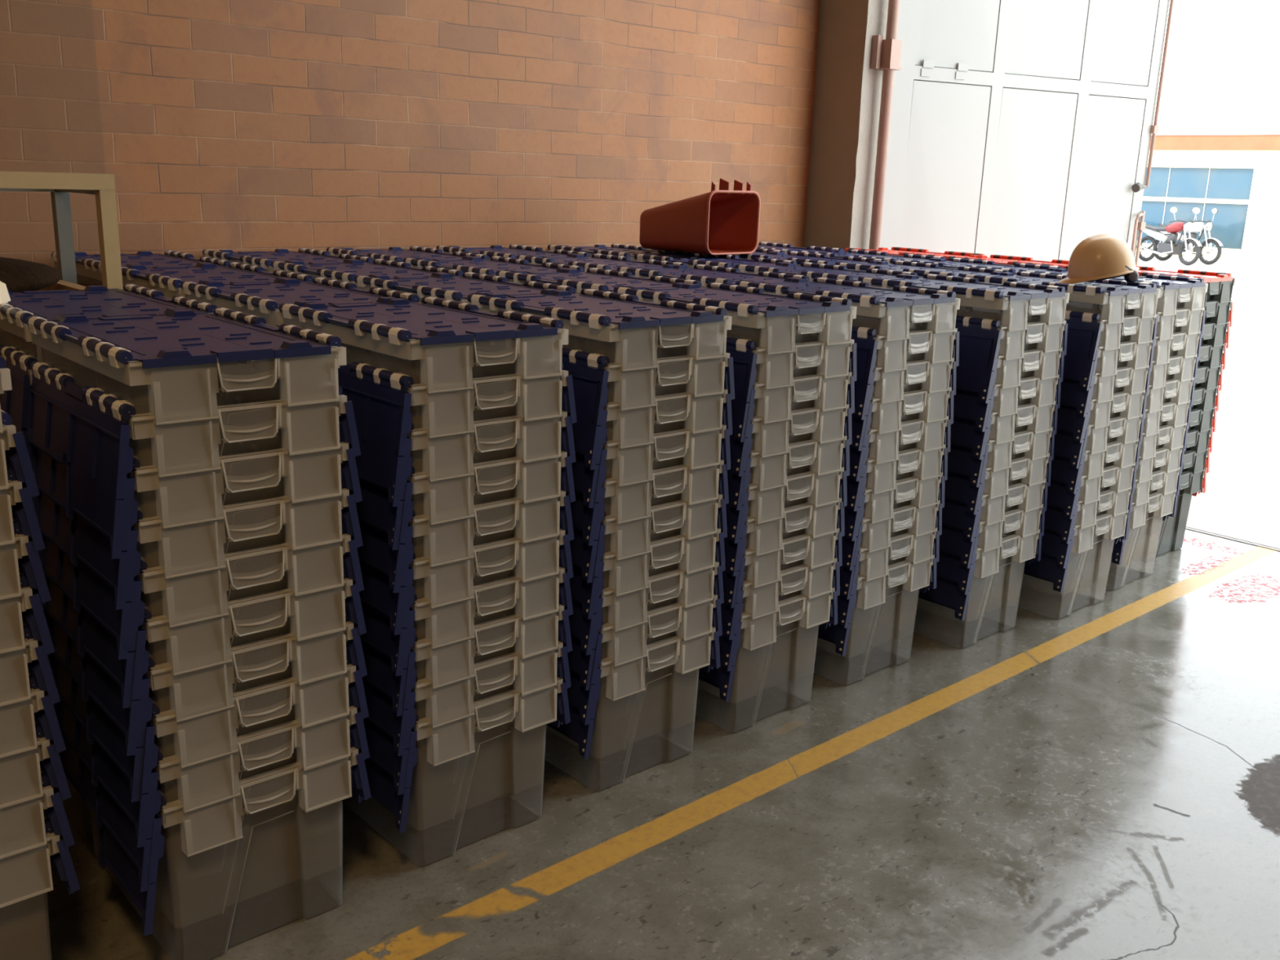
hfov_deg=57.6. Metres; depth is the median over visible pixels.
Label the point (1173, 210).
mirror
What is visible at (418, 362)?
storage tote
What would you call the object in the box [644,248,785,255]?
storage tote
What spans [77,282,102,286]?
storage tote
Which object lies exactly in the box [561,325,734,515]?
storage tote
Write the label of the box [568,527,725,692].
storage tote
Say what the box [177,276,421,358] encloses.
storage tote
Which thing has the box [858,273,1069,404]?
storage tote
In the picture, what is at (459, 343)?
storage tote
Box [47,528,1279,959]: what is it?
floor
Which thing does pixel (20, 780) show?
storage tote
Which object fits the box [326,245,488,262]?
storage tote
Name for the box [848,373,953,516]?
storage tote
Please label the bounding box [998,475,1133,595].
storage tote
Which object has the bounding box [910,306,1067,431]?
storage tote
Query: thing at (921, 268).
storage tote
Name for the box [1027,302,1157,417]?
storage tote
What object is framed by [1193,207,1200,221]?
mirror
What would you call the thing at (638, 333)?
storage tote
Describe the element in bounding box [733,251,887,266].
storage tote
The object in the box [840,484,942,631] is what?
storage tote
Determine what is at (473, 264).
storage tote
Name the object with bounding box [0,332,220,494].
storage tote
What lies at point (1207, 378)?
storage tote
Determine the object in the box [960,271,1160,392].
storage tote
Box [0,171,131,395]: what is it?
rack
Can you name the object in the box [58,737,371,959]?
storage tote
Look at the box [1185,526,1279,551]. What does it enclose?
trim
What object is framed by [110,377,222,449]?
storage tote
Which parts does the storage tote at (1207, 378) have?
handle, lid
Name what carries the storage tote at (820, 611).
on the floor
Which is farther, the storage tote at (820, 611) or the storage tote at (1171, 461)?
the storage tote at (1171, 461)
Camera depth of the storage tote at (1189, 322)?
4.62 m
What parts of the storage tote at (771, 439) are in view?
lid, lid, handle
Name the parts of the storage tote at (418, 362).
handle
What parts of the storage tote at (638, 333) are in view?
lid, lid, handle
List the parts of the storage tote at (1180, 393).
handle, lid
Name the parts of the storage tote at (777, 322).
lid, lid, handle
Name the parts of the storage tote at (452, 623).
lid, handle, lid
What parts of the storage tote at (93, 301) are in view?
lid, lid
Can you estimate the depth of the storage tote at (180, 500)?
2.20 m
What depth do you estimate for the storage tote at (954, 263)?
5.21 m
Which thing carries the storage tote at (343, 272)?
on the storage tote
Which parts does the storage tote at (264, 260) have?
lid, lid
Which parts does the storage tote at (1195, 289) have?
lid, lid, handle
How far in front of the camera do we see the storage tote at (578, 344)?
3.45 m
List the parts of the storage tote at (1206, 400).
handle, lid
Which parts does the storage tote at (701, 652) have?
lid, handle, lid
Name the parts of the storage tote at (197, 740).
lid, handle, lid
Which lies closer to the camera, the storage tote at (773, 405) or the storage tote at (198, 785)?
the storage tote at (198, 785)
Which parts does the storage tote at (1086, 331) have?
lid, lid, handle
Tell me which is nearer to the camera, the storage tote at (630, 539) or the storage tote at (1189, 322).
the storage tote at (630, 539)
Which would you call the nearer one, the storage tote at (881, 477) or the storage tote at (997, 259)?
the storage tote at (881, 477)
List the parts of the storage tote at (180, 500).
lid, handle, lid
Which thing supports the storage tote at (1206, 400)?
on the storage tote at (1202, 421)
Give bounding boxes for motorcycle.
[1136,207,1201,265]
[1150,207,1222,264]
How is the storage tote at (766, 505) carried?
on the storage tote at (766, 537)
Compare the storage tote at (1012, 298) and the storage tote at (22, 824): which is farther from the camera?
the storage tote at (1012, 298)
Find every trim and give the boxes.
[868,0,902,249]
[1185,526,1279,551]
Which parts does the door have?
panel, panel, panel, panel, panel, panel, handle, locking rod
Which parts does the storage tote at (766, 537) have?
lid, handle, lid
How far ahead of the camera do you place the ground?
8.48 m
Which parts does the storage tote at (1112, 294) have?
lid, lid, handle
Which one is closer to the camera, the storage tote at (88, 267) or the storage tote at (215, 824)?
the storage tote at (215, 824)
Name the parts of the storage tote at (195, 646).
lid, handle, lid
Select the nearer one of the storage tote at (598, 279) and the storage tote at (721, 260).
the storage tote at (598, 279)
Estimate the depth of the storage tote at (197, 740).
2.35 m
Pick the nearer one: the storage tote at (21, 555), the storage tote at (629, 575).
the storage tote at (21, 555)
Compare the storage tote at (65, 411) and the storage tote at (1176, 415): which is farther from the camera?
the storage tote at (1176, 415)
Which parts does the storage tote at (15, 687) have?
lid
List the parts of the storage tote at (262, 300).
lid, lid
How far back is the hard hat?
4.24 m
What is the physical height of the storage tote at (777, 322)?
0.403 m
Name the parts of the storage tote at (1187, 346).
handle, lid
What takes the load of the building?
on the ground
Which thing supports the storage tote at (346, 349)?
on the tote at (420, 406)
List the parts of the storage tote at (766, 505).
lid, handle, lid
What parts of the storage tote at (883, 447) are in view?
lid, lid, handle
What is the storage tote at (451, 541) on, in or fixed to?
on the storage tote at (450, 583)
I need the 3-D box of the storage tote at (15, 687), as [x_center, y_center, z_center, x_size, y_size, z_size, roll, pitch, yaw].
[-1.402,0.419,2.139,0.506,0.403,0.637,-11,19,-40]
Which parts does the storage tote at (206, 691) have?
lid, handle, lid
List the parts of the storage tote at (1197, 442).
handle, lid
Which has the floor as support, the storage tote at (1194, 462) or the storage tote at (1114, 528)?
the storage tote at (1114, 528)
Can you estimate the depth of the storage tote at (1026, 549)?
4.17 m
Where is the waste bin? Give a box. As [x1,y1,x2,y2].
[639,177,760,254]
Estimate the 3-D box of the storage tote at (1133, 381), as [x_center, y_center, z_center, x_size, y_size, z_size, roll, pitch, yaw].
[1.554,-0.291,4.511,0.484,0.403,0.623,-11,19,-40]
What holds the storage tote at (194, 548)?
on the storage tote at (189, 598)
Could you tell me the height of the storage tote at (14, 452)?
0.403 m
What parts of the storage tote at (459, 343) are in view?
lid, lid, handle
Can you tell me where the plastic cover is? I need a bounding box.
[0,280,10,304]
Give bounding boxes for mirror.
[1169,207,1177,220]
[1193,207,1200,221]
[1211,208,1217,221]
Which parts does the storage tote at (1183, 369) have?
handle, lid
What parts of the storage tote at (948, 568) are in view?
lid, handle, lid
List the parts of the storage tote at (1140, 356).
lid, handle, lid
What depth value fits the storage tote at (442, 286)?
3.48 m
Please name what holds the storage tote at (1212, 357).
on the storage tote at (1207, 378)
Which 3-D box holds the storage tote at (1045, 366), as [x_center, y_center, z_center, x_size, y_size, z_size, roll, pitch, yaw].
[1.111,-0.318,4.181,0.506,0.403,0.637,-11,19,-40]
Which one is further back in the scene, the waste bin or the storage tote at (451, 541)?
the waste bin
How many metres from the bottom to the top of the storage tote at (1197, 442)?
0.403 m
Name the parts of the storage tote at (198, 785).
lid, handle, lid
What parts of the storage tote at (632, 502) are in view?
lid, handle, lid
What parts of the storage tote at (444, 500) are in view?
lid, handle, lid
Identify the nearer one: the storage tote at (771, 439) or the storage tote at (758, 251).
the storage tote at (771, 439)
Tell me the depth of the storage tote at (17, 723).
2.03 m
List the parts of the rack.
rail, rail, leg, rail, leg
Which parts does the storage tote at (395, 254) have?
lid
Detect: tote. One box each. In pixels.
[0,283,217,460]
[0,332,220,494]
[0,355,12,432]
[0,409,39,500]
[0,463,45,553]
[0,516,51,609]
[0,570,54,655]
[0,618,60,706]
[0,666,66,758]
[0,715,71,940]
[0,766,75,959]
[0,809,79,959]
[20,360,360,615]
[23,306,346,567]
[26,391,362,662]
[31,430,363,710]
[38,471,364,755]
[43,568,366,799]
[43,605,367,843]
[47,653,368,886]
[49,249,230,285]
[53,697,369,928]
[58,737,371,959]
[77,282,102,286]
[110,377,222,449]
[116,390,223,461]
[121,262,313,298]
[131,390,421,431]
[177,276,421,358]
[200,248,373,275]
[268,258,463,301]
[274,325,420,375]
[275,296,568,515]
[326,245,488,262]
[337,339,577,557]
[342,677,570,866]
[346,349,422,410]
[351,271,575,314]
[355,374,576,598]
[356,409,575,639]
[359,448,574,678]
[360,506,573,717]
[360,566,573,755]
[362,603,572,793]
[363,614,571,830]
[403,255,584,275]
[435,244,590,259]
[463,288,732,478]
[495,267,702,293]
[515,253,687,271]
[544,604,720,791]
[545,244,694,258]
[546,593,722,758]
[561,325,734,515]
[567,560,724,725]
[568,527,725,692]
[569,440,728,622]
[569,493,727,657]
[570,406,731,587]
[571,362,733,551]
[575,341,581,350]
[613,282,857,450]
[616,264,809,287]
[631,253,796,268]
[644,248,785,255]
[682,324,857,484]
[695,566,837,733]
[697,536,839,703]
[720,506,842,673]
[721,379,852,548]
[722,477,844,642]
[724,448,847,611]
[725,409,849,580]
[729,349,854,516]
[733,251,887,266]
[734,262,917,281]
[735,276,960,427]
[756,241,843,254]
[756,312,959,457]
[776,511,939,658]
[777,538,936,685]
[798,248,946,263]
[835,260,1008,278]
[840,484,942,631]
[841,398,951,545]
[841,457,944,602]
[844,246,984,257]
[844,429,947,573]
[846,345,955,487]
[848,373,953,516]
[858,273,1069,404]
[879,516,1041,648]
[885,491,1044,623]
[900,257,1063,275]
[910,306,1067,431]
[939,466,1048,597]
[940,415,1054,535]
[942,440,1051,560]
[945,254,1069,266]
[946,363,1061,484]
[947,389,1057,510]
[953,337,1064,457]
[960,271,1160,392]
[980,497,1130,619]
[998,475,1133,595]
[1022,268,1208,379]
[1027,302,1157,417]
[1040,451,1137,571]
[1046,404,1144,514]
[1046,427,1140,537]
[1049,379,1146,489]
[1056,355,1150,466]
[1060,330,1154,441]
[1062,265,1235,318]
[1068,297,1205,402]
[1072,479,1177,591]
[1088,457,1181,568]
[1124,435,1184,544]
[1124,469,1206,561]
[1136,391,1191,492]
[1139,413,1188,514]
[1142,323,1201,425]
[1145,368,1195,470]
[1149,346,1198,447]
[1159,448,1209,538]
[1177,297,1233,344]
[1184,406,1216,450]
[1184,426,1213,453]
[1187,385,1219,426]
[1193,364,1222,408]
[1197,342,1226,369]
[1198,321,1230,364]
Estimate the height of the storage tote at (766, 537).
0.403 m
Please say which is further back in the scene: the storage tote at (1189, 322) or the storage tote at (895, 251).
the storage tote at (895, 251)
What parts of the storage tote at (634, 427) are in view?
lid, lid, handle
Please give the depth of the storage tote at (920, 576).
3.83 m
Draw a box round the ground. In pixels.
[1134,257,1279,548]
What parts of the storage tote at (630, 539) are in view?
lid, handle, lid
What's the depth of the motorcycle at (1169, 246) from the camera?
27.89 m
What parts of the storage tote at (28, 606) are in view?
lid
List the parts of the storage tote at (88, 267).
lid, lid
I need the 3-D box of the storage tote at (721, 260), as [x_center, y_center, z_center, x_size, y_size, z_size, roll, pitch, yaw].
[0.311,-0.756,5.015,0.417,0.403,0.615,-11,19,-40]
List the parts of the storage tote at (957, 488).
lid, handle, lid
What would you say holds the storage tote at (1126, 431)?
on the storage tote at (1125, 455)
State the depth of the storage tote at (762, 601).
3.46 m
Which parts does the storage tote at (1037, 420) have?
lid, handle, lid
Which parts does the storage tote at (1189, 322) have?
lid, lid, handle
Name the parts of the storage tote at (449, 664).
lid, handle, lid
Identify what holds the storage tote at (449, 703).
on the storage tote at (447, 742)
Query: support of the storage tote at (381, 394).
on the storage tote at (451, 456)
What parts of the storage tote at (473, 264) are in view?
lid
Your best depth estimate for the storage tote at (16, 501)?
1.95 m
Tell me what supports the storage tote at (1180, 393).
on the storage tote at (1176, 415)
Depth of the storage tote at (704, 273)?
4.19 m
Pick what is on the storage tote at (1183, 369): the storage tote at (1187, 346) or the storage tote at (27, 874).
the storage tote at (1187, 346)
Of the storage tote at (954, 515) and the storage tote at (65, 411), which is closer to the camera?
the storage tote at (65, 411)
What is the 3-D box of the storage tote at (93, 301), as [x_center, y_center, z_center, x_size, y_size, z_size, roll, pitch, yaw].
[-1.328,-0.242,2.817,0.417,0.403,0.615,-11,19,-40]
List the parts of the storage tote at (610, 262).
lid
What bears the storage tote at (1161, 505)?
on the floor
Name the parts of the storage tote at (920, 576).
lid, handle, lid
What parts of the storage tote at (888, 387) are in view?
lid, lid, handle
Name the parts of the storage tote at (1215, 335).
handle, lid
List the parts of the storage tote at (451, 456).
lid, handle, lid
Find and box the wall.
[0,0,820,357]
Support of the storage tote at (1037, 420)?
on the storage tote at (957, 488)
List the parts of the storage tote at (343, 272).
lid, lid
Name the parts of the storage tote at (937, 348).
lid, lid, handle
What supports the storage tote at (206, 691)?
on the storage tote at (197, 740)
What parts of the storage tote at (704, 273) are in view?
lid, lid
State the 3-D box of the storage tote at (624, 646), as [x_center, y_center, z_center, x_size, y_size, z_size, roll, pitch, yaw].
[-0.152,0.456,3.290,0.505,0.403,0.637,-11,19,-41]
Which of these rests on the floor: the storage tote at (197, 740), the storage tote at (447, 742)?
the storage tote at (447, 742)
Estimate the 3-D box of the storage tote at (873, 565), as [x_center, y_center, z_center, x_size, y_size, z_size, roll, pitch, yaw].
[0.626,0.301,3.988,0.505,0.403,0.637,-11,19,-40]
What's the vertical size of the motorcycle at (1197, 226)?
1.335 m
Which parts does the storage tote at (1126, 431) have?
lid, handle, lid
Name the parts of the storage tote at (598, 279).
lid, lid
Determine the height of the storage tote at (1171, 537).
0.403 m
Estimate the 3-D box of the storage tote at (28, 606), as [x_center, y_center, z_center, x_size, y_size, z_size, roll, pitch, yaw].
[-1.399,0.328,2.116,0.503,0.403,0.636,-11,19,-40]
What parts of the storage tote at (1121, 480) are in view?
lid, handle, lid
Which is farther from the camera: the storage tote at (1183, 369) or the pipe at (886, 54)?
the pipe at (886, 54)
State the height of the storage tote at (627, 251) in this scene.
0.403 m
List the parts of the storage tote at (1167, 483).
handle, lid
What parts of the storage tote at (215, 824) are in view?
lid, handle, lid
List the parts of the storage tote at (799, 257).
lid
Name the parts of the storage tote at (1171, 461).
handle, lid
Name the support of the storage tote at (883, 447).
on the storage tote at (881, 477)
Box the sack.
[0,257,61,292]
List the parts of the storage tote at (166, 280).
lid, lid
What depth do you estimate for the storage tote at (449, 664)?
2.70 m
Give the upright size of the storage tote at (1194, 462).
0.403 m
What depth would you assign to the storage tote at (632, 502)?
2.92 m
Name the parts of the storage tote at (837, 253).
lid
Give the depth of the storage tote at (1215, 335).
5.05 m
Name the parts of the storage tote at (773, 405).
lid, lid, handle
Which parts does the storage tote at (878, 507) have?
lid, handle, lid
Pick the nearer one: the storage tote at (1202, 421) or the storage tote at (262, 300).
the storage tote at (262, 300)
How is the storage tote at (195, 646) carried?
on the storage tote at (206, 691)
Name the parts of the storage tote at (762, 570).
lid, handle, lid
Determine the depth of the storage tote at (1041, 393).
3.91 m
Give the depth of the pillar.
6.50 m
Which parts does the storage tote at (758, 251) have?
lid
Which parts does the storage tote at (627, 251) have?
lid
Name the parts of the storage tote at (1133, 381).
lid, handle, lid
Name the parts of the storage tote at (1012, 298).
lid, lid, handle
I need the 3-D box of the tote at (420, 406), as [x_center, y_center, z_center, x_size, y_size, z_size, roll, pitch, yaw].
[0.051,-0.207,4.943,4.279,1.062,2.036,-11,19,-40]
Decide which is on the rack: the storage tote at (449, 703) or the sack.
the sack
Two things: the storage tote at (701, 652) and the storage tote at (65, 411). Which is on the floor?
the storage tote at (701, 652)
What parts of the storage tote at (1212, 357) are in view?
handle, lid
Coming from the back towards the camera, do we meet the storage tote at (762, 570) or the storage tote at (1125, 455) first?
the storage tote at (1125, 455)
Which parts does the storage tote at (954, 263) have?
lid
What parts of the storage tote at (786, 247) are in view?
lid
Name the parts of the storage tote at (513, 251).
lid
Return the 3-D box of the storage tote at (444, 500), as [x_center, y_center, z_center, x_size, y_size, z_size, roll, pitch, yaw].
[-0.530,0.078,2.816,0.508,0.403,0.637,-11,19,-41]
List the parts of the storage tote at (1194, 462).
handle, lid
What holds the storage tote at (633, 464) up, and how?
on the storage tote at (632, 502)
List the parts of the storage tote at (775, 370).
lid, lid, handle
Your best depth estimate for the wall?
4.93 m
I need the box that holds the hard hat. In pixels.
[1057,233,1139,284]
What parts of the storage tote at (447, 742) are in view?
lid, handle, lid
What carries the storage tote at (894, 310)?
on the storage tote at (937, 348)
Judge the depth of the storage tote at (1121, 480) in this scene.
4.32 m
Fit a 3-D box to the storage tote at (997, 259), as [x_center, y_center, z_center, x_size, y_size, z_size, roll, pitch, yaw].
[1.816,-0.862,5.617,0.417,0.403,0.615,-11,19,-40]
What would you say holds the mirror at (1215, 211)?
attached to the motorcycle at (1197, 226)
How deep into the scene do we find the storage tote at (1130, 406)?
4.24 m
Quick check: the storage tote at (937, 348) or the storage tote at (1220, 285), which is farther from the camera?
the storage tote at (1220, 285)
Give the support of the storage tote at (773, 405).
on the storage tote at (771, 439)
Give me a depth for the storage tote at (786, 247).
6.10 m
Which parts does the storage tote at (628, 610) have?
lid, handle, lid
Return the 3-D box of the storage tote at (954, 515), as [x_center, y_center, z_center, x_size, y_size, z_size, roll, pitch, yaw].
[1.101,0.047,4.276,0.503,0.403,0.636,-11,19,-40]
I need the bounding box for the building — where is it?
[1134,133,1279,267]
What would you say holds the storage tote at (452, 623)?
on the storage tote at (449, 664)
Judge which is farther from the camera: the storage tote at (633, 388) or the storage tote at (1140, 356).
the storage tote at (1140, 356)
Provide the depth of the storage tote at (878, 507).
3.67 m
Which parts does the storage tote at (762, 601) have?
lid, handle, lid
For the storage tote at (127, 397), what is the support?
on the storage tote
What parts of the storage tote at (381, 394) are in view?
handle, lid, handle, lid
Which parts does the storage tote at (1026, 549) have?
lid, handle, lid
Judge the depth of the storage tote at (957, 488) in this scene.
3.96 m
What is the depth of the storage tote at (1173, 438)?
4.71 m
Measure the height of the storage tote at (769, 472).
0.403 m
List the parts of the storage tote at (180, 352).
lid, lid, handle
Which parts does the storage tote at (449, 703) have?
lid, handle, lid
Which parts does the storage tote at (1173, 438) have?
handle, lid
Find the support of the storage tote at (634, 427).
on the storage tote at (633, 464)
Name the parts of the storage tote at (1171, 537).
lid, handle, lid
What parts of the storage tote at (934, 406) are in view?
lid, lid, handle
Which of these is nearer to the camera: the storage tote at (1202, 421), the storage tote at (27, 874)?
the storage tote at (27, 874)
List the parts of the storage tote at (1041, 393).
lid, handle, lid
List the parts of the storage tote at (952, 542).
lid, handle, lid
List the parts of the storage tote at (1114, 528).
lid, handle, lid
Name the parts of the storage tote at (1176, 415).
handle, lid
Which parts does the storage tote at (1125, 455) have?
lid, handle, lid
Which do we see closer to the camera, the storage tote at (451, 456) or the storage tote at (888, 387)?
the storage tote at (451, 456)
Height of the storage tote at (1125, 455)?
0.403 m
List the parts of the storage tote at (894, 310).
lid, lid, handle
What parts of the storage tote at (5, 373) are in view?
lid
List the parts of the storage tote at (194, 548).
lid, handle, handle, lid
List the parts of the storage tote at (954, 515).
lid, handle, lid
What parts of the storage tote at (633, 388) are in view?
lid, lid, handle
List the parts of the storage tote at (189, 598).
lid, handle, lid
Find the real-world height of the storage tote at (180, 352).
0.403 m
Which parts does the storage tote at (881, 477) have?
lid, handle, lid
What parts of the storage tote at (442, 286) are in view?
lid, lid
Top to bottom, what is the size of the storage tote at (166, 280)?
0.403 m
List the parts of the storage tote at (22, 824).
lid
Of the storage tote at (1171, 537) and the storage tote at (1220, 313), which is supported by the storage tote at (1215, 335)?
the storage tote at (1220, 313)
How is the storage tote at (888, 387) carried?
on the storage tote at (934, 406)
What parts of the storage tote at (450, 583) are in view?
lid, handle, lid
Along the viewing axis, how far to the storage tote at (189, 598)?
2.24 m
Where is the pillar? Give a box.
[804,0,888,250]
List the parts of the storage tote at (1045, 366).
lid, handle, lid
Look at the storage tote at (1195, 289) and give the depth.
4.59 m
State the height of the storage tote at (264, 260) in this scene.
0.403 m
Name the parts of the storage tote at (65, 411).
lid, handle, handle, lid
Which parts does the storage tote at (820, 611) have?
lid, handle, lid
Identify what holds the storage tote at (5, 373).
on the storage tote at (14, 452)
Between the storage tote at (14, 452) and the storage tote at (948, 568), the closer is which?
the storage tote at (14, 452)
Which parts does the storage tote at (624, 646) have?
lid, handle, lid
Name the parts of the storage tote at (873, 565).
lid, handle, lid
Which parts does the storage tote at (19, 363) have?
lid, handle, lid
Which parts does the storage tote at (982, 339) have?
lid, lid, handle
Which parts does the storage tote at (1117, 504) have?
lid, handle, lid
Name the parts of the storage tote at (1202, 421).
handle, lid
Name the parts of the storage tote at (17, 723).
lid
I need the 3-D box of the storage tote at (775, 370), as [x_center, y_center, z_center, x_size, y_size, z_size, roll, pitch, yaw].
[0.255,-0.262,3.474,0.497,0.403,0.634,-11,19,-40]
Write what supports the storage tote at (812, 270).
on the storage tote
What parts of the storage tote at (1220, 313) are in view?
handle, lid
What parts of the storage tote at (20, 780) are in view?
lid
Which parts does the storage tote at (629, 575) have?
lid, handle, lid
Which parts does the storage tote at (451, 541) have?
lid, handle, lid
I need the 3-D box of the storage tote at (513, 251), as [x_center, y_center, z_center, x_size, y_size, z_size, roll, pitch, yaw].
[-0.563,-0.812,5.121,0.417,0.403,0.615,-11,19,-40]
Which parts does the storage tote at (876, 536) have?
lid, handle, lid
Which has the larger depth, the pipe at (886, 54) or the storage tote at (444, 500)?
the pipe at (886, 54)
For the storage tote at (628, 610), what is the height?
0.403 m
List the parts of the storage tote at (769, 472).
lid, lid, handle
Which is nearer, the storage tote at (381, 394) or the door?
the storage tote at (381, 394)
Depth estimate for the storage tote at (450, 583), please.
2.59 m
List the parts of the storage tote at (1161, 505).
lid, handle, lid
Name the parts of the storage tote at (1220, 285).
lid, lid, handle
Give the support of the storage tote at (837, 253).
on the storage tote
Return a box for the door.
[880,0,1173,266]
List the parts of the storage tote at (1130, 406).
lid, handle, lid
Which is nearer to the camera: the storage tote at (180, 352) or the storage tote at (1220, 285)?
the storage tote at (180, 352)
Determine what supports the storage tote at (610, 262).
on the storage tote
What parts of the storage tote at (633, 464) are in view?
lid, handle, lid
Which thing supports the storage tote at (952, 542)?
on the storage tote at (948, 568)
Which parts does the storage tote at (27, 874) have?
lid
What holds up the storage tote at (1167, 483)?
on the storage tote at (1161, 505)

